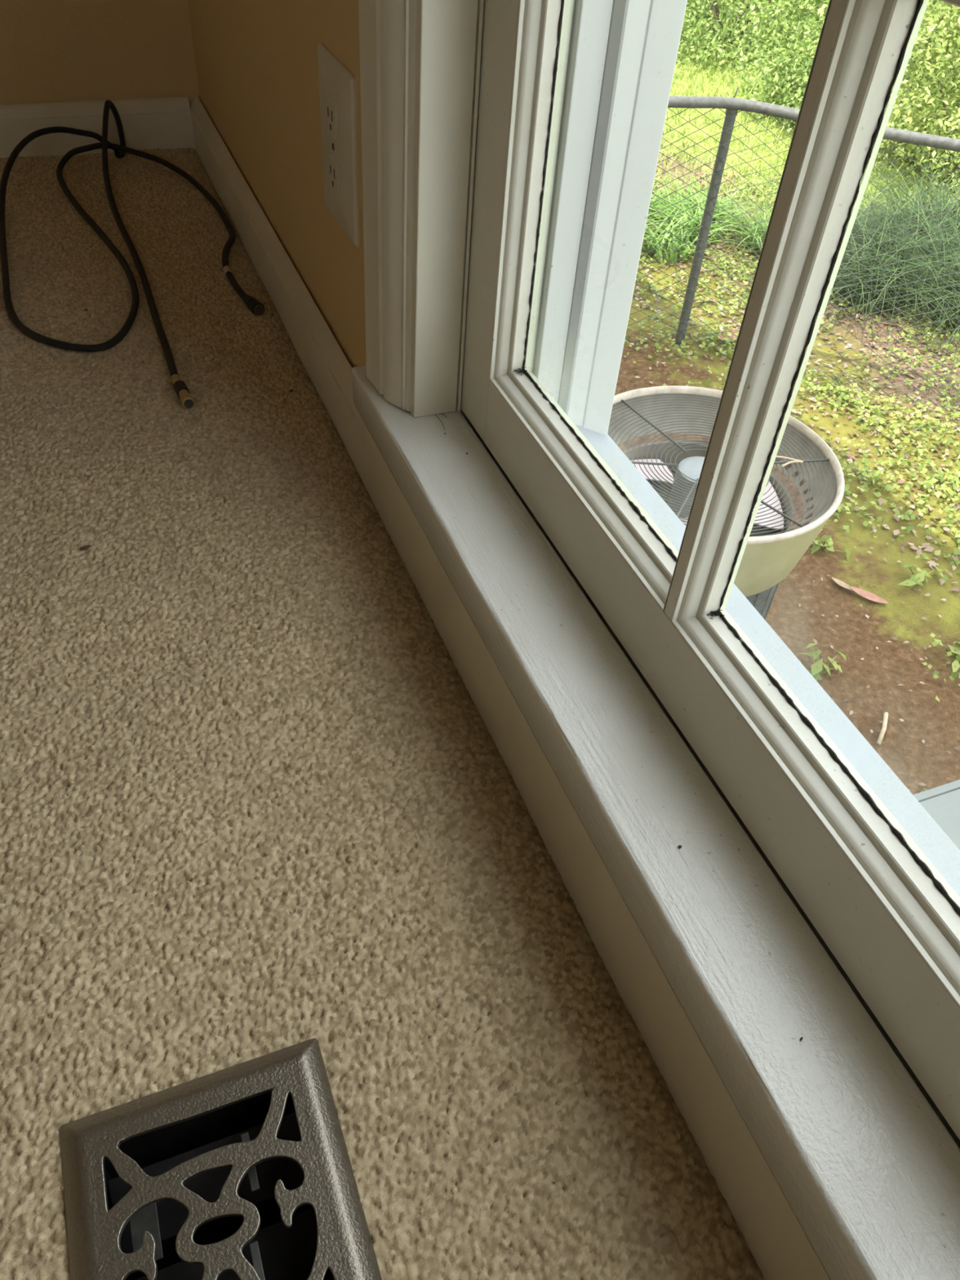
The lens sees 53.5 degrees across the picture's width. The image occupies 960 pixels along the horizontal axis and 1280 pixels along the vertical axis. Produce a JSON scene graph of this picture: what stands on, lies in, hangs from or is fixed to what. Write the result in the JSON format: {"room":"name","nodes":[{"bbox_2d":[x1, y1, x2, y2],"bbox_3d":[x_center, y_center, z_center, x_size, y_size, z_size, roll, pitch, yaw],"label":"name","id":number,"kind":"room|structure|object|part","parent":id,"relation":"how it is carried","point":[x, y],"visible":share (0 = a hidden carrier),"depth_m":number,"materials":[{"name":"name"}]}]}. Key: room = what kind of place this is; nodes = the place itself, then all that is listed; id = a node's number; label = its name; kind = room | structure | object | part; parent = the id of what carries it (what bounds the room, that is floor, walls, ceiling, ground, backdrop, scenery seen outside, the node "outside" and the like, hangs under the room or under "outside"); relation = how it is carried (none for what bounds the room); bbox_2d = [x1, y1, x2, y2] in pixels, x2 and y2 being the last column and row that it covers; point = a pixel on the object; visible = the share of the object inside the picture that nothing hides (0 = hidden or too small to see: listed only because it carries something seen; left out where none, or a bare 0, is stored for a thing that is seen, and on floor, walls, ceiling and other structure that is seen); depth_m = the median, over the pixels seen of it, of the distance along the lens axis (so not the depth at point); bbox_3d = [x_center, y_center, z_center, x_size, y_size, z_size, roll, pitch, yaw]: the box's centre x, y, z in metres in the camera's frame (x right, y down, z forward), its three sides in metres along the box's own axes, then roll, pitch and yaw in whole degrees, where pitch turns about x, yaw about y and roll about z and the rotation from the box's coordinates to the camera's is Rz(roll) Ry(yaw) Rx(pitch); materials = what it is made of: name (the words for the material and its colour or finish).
{"room":"living room","nodes":[
{"label":"living room","id":0,"kind":"room"},
{"bbox_2d":[0,0,199,107],"bbox_3d":[-1.962,-1.281,0.386,3.332,2.740,0.120,-13,47,-18],"label":"wall","id":1,"kind":"structure","parent":0,"point":[51,51],"depth_m":1.46,"materials":[{"name":"beige paint"}]},
{"bbox_2d":[0,97,195,158],"bbox_3d":[-2.012,-0.492,1.066,3.312,0.084,0.017,-13,47,-18],"label":"baseboard","id":2,"kind":"structure","parent":1,"relation":"attached to","point":[148,123],"depth_m":1.51,"materials":[{"name":"paint"}]},
{"bbox_2d":[187,0,365,368],"bbox_3d":[0.454,-0.143,-0.542,0.113,2.740,4.602,-13,47,-18],"label":"wall","id":3,"kind":"structure","parent":0,"point":[256,60],"depth_m":1.02,"materials":[{"name":"beige paint"}]},
{"bbox_2d":[317,42,359,247],"bbox_3d":[-0.127,-0.435,0.839,0.009,0.136,0.108,-13,47,-18],"label":"wall outlet","id":4,"kind":"object","parent":3,"relation":"attached to","point":[337,84],"visible":1,"depth_m":0.82,"materials":[{"name":"plastic"}]},
{"bbox_2d":[324,95,337,139],"bbox_3d":[-0.128,-0.451,0.822,0.002,0.030,0.033,-13,47,-18],"label":"receptacle","id":5,"kind":"object","parent":4,"relation":"attached to","point":[331,101],"depth_m":0.82,"materials":[{"name":"plastic"}]},
{"bbox_2d":[328,153,339,195],"bbox_3d":[-0.131,-0.417,0.855,0.002,0.030,0.033,-13,47,-18],"label":"receptacle","id":6,"kind":"object","parent":4,"relation":"attached to","point":[333,158],"depth_m":0.85,"materials":[{"name":"plastic"}]},
{"bbox_2d":[358,0,416,411],"bbox_3d":[-0.029,-0.800,0.284,0.016,1.628,0.072,-18,49,-22],"label":"window frame","id":7,"kind":"structure","parent":3,"relation":"attached to","point":[387,28],"depth_m":0.72,"materials":[{"name":"paint"}]},
{"bbox_2d":[190,95,831,1279],"bbox_3d":[0.323,0.610,0.167,0.019,0.084,4.362,-13,47,-18],"label":"baseboard","id":8,"kind":"structure","parent":3,"relation":"attached to","point":[778,1242],"depth_m":0.64,"materials":[{"name":"paint"}]},
{"bbox_2d":[351,365,959,1279],"bbox_3d":[0.128,0.150,0.527,0.071,0.039,1.186,-13,47,-18],"label":"window stool","id":9,"kind":"structure","parent":3,"relation":"attached to","point":[869,1171],"depth_m":0.51,"materials":[{"name":"paint"}]},
{"bbox_2d":[410,0,959,1148],"bbox_3d":[0.241,-0.403,0.022,0.157,1.590,1.075,-13,47,-18],"label":"window","id":10,"kind":"structure","parent":3,"relation":"in","point":[540,124],"depth_m":0.60,"materials":[{"name":"paint"}]},
{"bbox_3d":[0.082,-0.234,0.559,0.024,0.332,0.286,-13,47,-18],"label":"pane moulding","id":11,"kind":"part","parent":10,"relation":"part of","materials":[{"name":"paint"}]},
{"bbox_3d":[0.182,0.102,0.508,0.038,0.060,0.878,-13,47,-18],"label":"rail","id":12,"kind":"part","parent":10,"relation":"part of","materials":[{"name":"paint"}]},
{"bbox_3d":[0.231,0.118,0.558,0.074,0.098,1.075,-13,47,-18],"label":"sill","id":13,"kind":"part","parent":10,"relation":"part of","materials":[{"name":"paint"}]},
{"bbox_3d":[0.189,-0.036,0.368,0.024,0.332,0.286,-13,47,-18],"label":"pane moulding","id":14,"kind":"part","parent":10,"relation":"part of","materials":[{"name":"paint"}]},
{"bbox_2d":[0,147,764,1279],"bbox_3d":[-1.217,0.986,-0.309,3.332,0.011,4.362,-13,47,-18],"label":"floor","id":15,"kind":"structure","parent":0,"point":[255,802],"depth_m":0.66,"materials":[{"name":"carpet"}]},
{"bbox_2d":[80,545,91,549],"bbox_3d":[-0.350,-0.082,0.846,0.011,0.002,0.003,-17,49,-21],"label":"leaf fragment","id":16,"kind":"object","parent":15,"relation":"on","point":[86,546],"visible":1,"depth_m":0.84,"materials":[{"name":"brown plant"}]},
{"bbox_2d":[0,99,264,408],"bbox_3d":[-0.471,-0.540,1.244,0.318,0.082,0.808,-13,47,-18],"label":"cable","id":17,"kind":"object","parent":15,"relation":"on","point":[252,304],"visible":1,"depth_m":1.28,"materials":[{"name":"rubber"}]},
{"bbox_2d":[58,1038,382,1279],"bbox_3d":[-0.113,0.398,0.492,0.142,0.168,0.292,-13,47,-18],"label":"floor vent","id":18,"kind":"object","parent":15,"relation":"in","point":[243,1171],"visible":1,"depth_m":0.51,"materials":[{"name":"metal"}]},
{"bbox_2d":[91,1070,346,1279],"bbox_3d":[-0.107,0.340,0.435,0.110,0.004,0.260,-13,47,-18],"label":"grille","id":19,"kind":"object","parent":18,"relation":"attached to","point":[323,1188],"depth_m":0.49,"materials":[{"name":"metal"}]},
{"bbox_3d":[-0.124,0.282,0.515,0.004,0.002,0.030,-13,47,-18],"label":"damper lever","id":20,"kind":"part","parent":18,"relation":"part of","materials":[{"name":"metal"}]},
{"bbox_3d":[-0.086,0.371,0.436,0.004,0.003,0.175,-13,47,-18],"label":"damper rail","id":21,"kind":"part","parent":18,"relation":"part of","materials":[{"name":"metal"}]},
{"label":"outside","id":22,"kind":"structure","parent":0,"visible":0},
{"bbox_2d":[614,0,959,795],"bbox_3d":[8.854,-7.424,11.198,25.628,0.076,34.000,-13,47,-18],"label":"ground","id":23,"kind":"structure","parent":22,"point":[902,748],"depth_m":3.35,"materials":[{"name":"plant"}]},
{"bbox_2d":[642,208,688,250],"bbox_3d":[0.630,-2.183,5.017,0.911,0.222,0.826,-13,47,-18],"label":"clump","id":24,"kind":"object","parent":23,"relation":"on","point":[670,208],"visible":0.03,"depth_m":4.94,"materials":[{"name":"green plant"}]},
{"bbox_2d":[649,180,682,222],"bbox_3d":[0.677,-2.434,5.228,0.747,0.235,0.797,0,45,-6],"label":"clump","id":25,"kind":"object","parent":23,"relation":"on","point":[655,180],"visible":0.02,"depth_m":5.08,"materials":[{"name":"green plant"}]},
{"bbox_2d":[647,166,718,225],"bbox_3d":[0.962,-2.461,5.300,0.713,0.233,0.686,-23,51,-26],"label":"clump","id":26,"kind":"object","parent":23,"relation":"on","point":[663,203],"visible":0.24,"depth_m":5.32,"materials":[{"name":"green plant"}]},
{"bbox_2d":[643,205,742,265],"bbox_3d":[1.011,-2.102,4.981,0.746,0.206,0.768,-13,47,-18],"label":"clump","id":27,"kind":"object","parent":23,"relation":"on","point":[673,255],"visible":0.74,"depth_m":5.00,"materials":[{"name":"green plant"}]},
{"bbox_2d":[645,169,758,244],"bbox_3d":[1.133,-2.306,5.137,0.752,0.223,0.774,11,45,6],"label":"clump","id":28,"kind":"object","parent":23,"relation":"on","point":[695,224],"visible":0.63,"depth_m":5.14,"materials":[{"name":"green plant"}]},
{"bbox_2d":[651,168,763,230],"bbox_3d":[1.222,-2.439,5.285,0.740,0.219,0.760,28,49,22],"label":"clump","id":29,"kind":"object","parent":23,"relation":"on","point":[696,187],"visible":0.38,"depth_m":5.33,"materials":[{"name":"green plant"}]},
{"bbox_2d":[607,385,844,619],"bbox_3d":[0.547,-0.212,2.626,0.675,0.708,0.675,25,48,19],"label":"air conditioner","id":30,"kind":"object","parent":23,"relation":"on","point":[660,429],"visible":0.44,"depth_m":2.48,"materials":[{"name":"metal"}]},
{"bbox_3d":[0.433,-0.442,2.544,0.225,0.067,0.187,-13,47,-18],"label":"fan blade","id":31,"kind":"part","parent":30,"relation":"part of","materials":[{"name":"metal"}]},
{"bbox_3d":[0.500,-0.249,2.355,0.199,0.067,0.204,-13,47,-18],"label":"fan blade","id":32,"kind":"part","parent":30,"relation":"part of","materials":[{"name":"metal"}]},
{"bbox_3d":[0.738,-0.379,2.509,0.193,0.067,0.205,29,49,22],"label":"fan blade","id":33,"kind":"part","parent":30,"relation":"part of","materials":[{"name":"metal"}]},
{"bbox_2d":[770,455,801,461],"bbox_3d":[0.756,-0.461,2.421,0.120,0.013,0.020,7,45,2],"label":"twig","id":34,"kind":"object","parent":30,"relation":"on","point":[777,456],"visible":0.54,"depth_m":2.42,"materials":[{"name":"beige wood"}]},
{"bbox_2d":[780,460,803,467],"bbox_3d":[0.787,-0.446,2.405,0.064,0.009,0.015,-13,47,-18],"label":"twig","id":35,"kind":"object","parent":30,"relation":"on","point":[793,461],"visible":1,"depth_m":2.41,"materials":[{"name":"beige wood"}]},
{"bbox_2d":[718,328,737,342],"bbox_3d":[1.123,-1.380,4.322,0.080,0.028,0.160,28,49,21],"label":"dead leaf","id":36,"kind":"object","parent":23,"relation":"on","point":[735,331],"visible":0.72,"depth_m":4.34,"materials":[{"name":"beige plant"}]},
{"bbox_2d":[694,188,772,253],"bbox_3d":[1.515,-2.183,5.026,0.842,0.233,0.837,11,45,6],"label":"clump","id":37,"kind":"object","parent":23,"relation":"on","point":[740,229],"visible":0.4,"depth_m":5.07,"materials":[{"name":"green plant"}]},
{"bbox_2d":[676,0,826,81],"bbox_3d":[2.277,-5.941,7.689,2.570,2.092,3.235,-16,48,-20],"label":"shrub","id":38,"kind":"object","parent":23,"relation":"on","point":[707,10],"visible":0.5,"depth_m":7.72,"materials":[{"name":"green plant"}]},
{"bbox_2d":[624,170,959,702],"bbox_3d":[1.766,-1.385,4.383,2.503,0.127,4.235,-13,47,-18],"label":"ground cover","id":39,"kind":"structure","parent":23,"relation":"on","point":[949,477],"depth_m":4.06,"materials":[{"name":"green plant"}]},
{"bbox_2d":[624,169,959,786],"bbox_3d":[1.653,-1.180,4.196,4.253,0.094,4.624,-13,47,-18],"label":"plants","id":40,"kind":"object","parent":23,"relation":"on","point":[932,564],"visible":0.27,"depth_m":4.00,"materials":[{"name":"green plant"}]},
{"bbox_2d":[625,86,959,408],"bbox_3d":[1.618,-1.336,3.772,4.357,1.235,0.526,11,45,6],"label":"fence","id":41,"kind":"object","parent":23,"relation":"on","point":[732,105],"visible":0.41,"depth_m":3.77,"materials":[{"name":"metal"}]},
{"bbox_3d":[0.926,-1.613,4.049,0.040,1.150,0.040,-13,47,-18],"label":"post","id":42,"kind":"part","parent":41,"relation":"part of","materials":[{"name":"grey metal"}]},
{"bbox_3d":[1.661,-1.727,3.362,4.319,0.038,0.496,11,45,6],"label":"rail","id":43,"kind":"part","parent":41,"relation":"part of","materials":[{"name":"grey metal"}]},
{"bbox_2d":[646,0,959,255],"bbox_3d":[1.357,-4.369,7.361,4.577,0.157,6.775,-13,47,-18],"label":"grass","id":44,"kind":"structure","parent":23,"relation":"on","point":[745,141],"depth_m":6.31,"materials":[{"name":"green plant"}]},
{"bbox_2d":[660,168,959,315],"bbox_3d":[1.938,-2.160,4.949,1.901,0.386,1.866,-13,47,-18],"label":"clump","id":45,"kind":"object","parent":23,"relation":"on","point":[880,193],"visible":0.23,"depth_m":4.93,"materials":[{"name":"green plant"}]},
{"bbox_2d":[800,643,846,680],"bbox_3d":[1.025,0.065,2.871,0.174,0.082,0.134,-13,47,-18],"label":"weed","id":46,"kind":"object","parent":23,"relation":"on","point":[816,667],"visible":0.94,"depth_m":2.86,"materials":[{"name":"green plant"}]},
{"bbox_2d":[690,190,959,346],"bbox_3d":[1.923,-1.830,4.635,1.838,0.390,1.724,30,50,23],"label":"clump","id":47,"kind":"object","parent":23,"relation":"on","point":[861,286],"visible":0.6,"depth_m":4.67,"materials":[{"name":"green plant"}]},
{"bbox_2d":[722,0,929,51],"bbox_3d":[3.426,-6.422,7.945,2.740,2.567,3.469,-21,50,-24],"label":"shrub","id":48,"kind":"object","parent":23,"relation":"on","point":[722,0],"visible":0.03,"depth_m":8.53,"materials":[{"name":"green plant"}]},
{"bbox_2d":[810,528,850,560],"bbox_3d":[1.173,-0.319,3.249,0.181,0.078,0.088,26,48,20],"label":"weed","id":49,"kind":"object","parent":23,"relation":"on","point":[818,545],"visible":0.8,"depth_m":3.24,"materials":[{"name":"green plant"}]},
{"bbox_2d":[718,0,959,137],"bbox_3d":[2.683,-4.366,6.363,2.016,1.767,2.158,36,52,28],"label":"shrub","id":50,"kind":"object","parent":23,"relation":"on","point":[782,81],"visible":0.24,"depth_m":6.61,"materials":[{"name":"green plant"}]},
{"bbox_2d":[831,577,852,590],"bbox_3d":[1.197,-0.185,3.145,0.030,0.009,0.085,-29,54,-29],"label":"dead leaf","id":51,"kind":"object","parent":23,"relation":"on","point":[838,582],"visible":1,"depth_m":3.15,"materials":[{"name":"beige plant"}]},
{"bbox_2d":[748,164,959,321],"bbox_3d":[2.224,-2.025,4.813,1.737,0.385,1.924,-13,47,-18],"label":"clump","id":52,"kind":"object","parent":23,"relation":"on","point":[917,197],"visible":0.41,"depth_m":4.82,"materials":[{"name":"green plant"}]},
{"bbox_2d":[850,586,888,604],"bbox_3d":[1.271,-0.146,3.110,0.125,0.012,0.035,25,48,19],"label":"dead leaf","id":53,"kind":"object","parent":23,"relation":"on","point":[866,594],"visible":1,"depth_m":3.11,"materials":[{"name":"plant"}]},
{"bbox_2d":[875,711,888,745],"bbox_3d":[1.156,0.255,2.732,0.016,0.027,0.118,21,47,15],"label":"stick","id":54,"kind":"object","parent":23,"relation":"on","point":[883,729],"visible":1,"depth_m":2.72,"materials":[{"name":"beige wood"}]},
{"bbox_2d":[809,0,959,220],"bbox_3d":[3.015,-3.433,5.566,2.012,1.606,2.130,27,49,21],"label":"shrub","id":55,"kind":"object","parent":23,"relation":"on","point":[904,103],"visible":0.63,"depth_m":5.48,"materials":[{"name":"green plant"}]},
{"bbox_2d":[833,198,959,372],"bbox_3d":[2.341,-1.663,4.482,1.827,0.390,1.851,17,46,12],"label":"clump","id":56,"kind":"object","parent":23,"relation":"on","point":[957,300],"visible":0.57,"depth_m":4.55,"materials":[{"name":"green plant"}]},
{"bbox_2d":[843,148,959,278],"bbox_3d":[2.478,-2.286,5.085,1.800,0.392,1.777,6,45,0],"label":"clump","id":57,"kind":"object","parent":23,"relation":"on","point":[936,204],"visible":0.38,"depth_m":5.20,"materials":[{"name":"green plant"}]},
{"bbox_2d":[848,188,959,318],"bbox_3d":[2.693,-1.851,4.702,1.840,0.382,1.676,27,49,21],"label":"clump","id":58,"kind":"object","parent":23,"relation":"on","point":[918,188],"visible":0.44,"depth_m":4.73,"materials":[{"name":"green plant"}]},
{"bbox_2d":[897,563,942,586],"bbox_3d":[1.441,-0.216,3.148,0.178,0.079,0.109,-13,47,-18],"label":"weed","id":59,"kind":"object","parent":23,"relation":"on","point":[918,578],"visible":1,"depth_m":3.12,"materials":[{"name":"green plant"}]},
{"bbox_2d":[905,254,958,343],"bbox_3d":[2.899,-1.566,4.434,1.756,0.386,1.968,15,45,10],"label":"clump","id":60,"kind":"object","parent":23,"relation":"on","point":[922,255],"visible":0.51,"depth_m":4.41,"materials":[{"name":"green plant"}]},
{"bbox_2d":[906,15,959,110],"bbox_3d":[4.180,-4.612,6.412,2.555,2.243,2.885,1,45,-5],"label":"shrub","id":61,"kind":"object","parent":23,"relation":"on","point":[926,15],"visible":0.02,"depth_m":6.74,"materials":[{"name":"green plant"}]},
{"bbox_2d":[913,779,959,849],"bbox_3d":[1.163,0.647,1.946,0.640,0.582,0.640,-13,47,-18],"label":"pump","id":62,"kind":"object","parent":23,"relation":"on","point":[942,802],"visible":0.15,"depth_m":1.84,"materials":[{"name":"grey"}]},
{"bbox_2d":[933,639,959,671],"bbox_3d":[1.480,0.040,2.925,0.130,0.068,0.134,-6,46,-12],"label":"weed","id":63,"kind":"object","parent":23,"relation":"on","point":[955,664],"visible":0.93,"depth_m":2.92,"materials":[{"name":"green plant"}]},
{"bbox_2d":[939,524,959,546],"bbox_3d":[1.655,-0.343,3.292,0.153,0.085,0.138,23,47,17],"label":"weed","id":64,"kind":"object","parent":23,"relation":"on","point":[957,535],"visible":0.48,"depth_m":3.32,"materials":[{"name":"green plant"}]}
]}

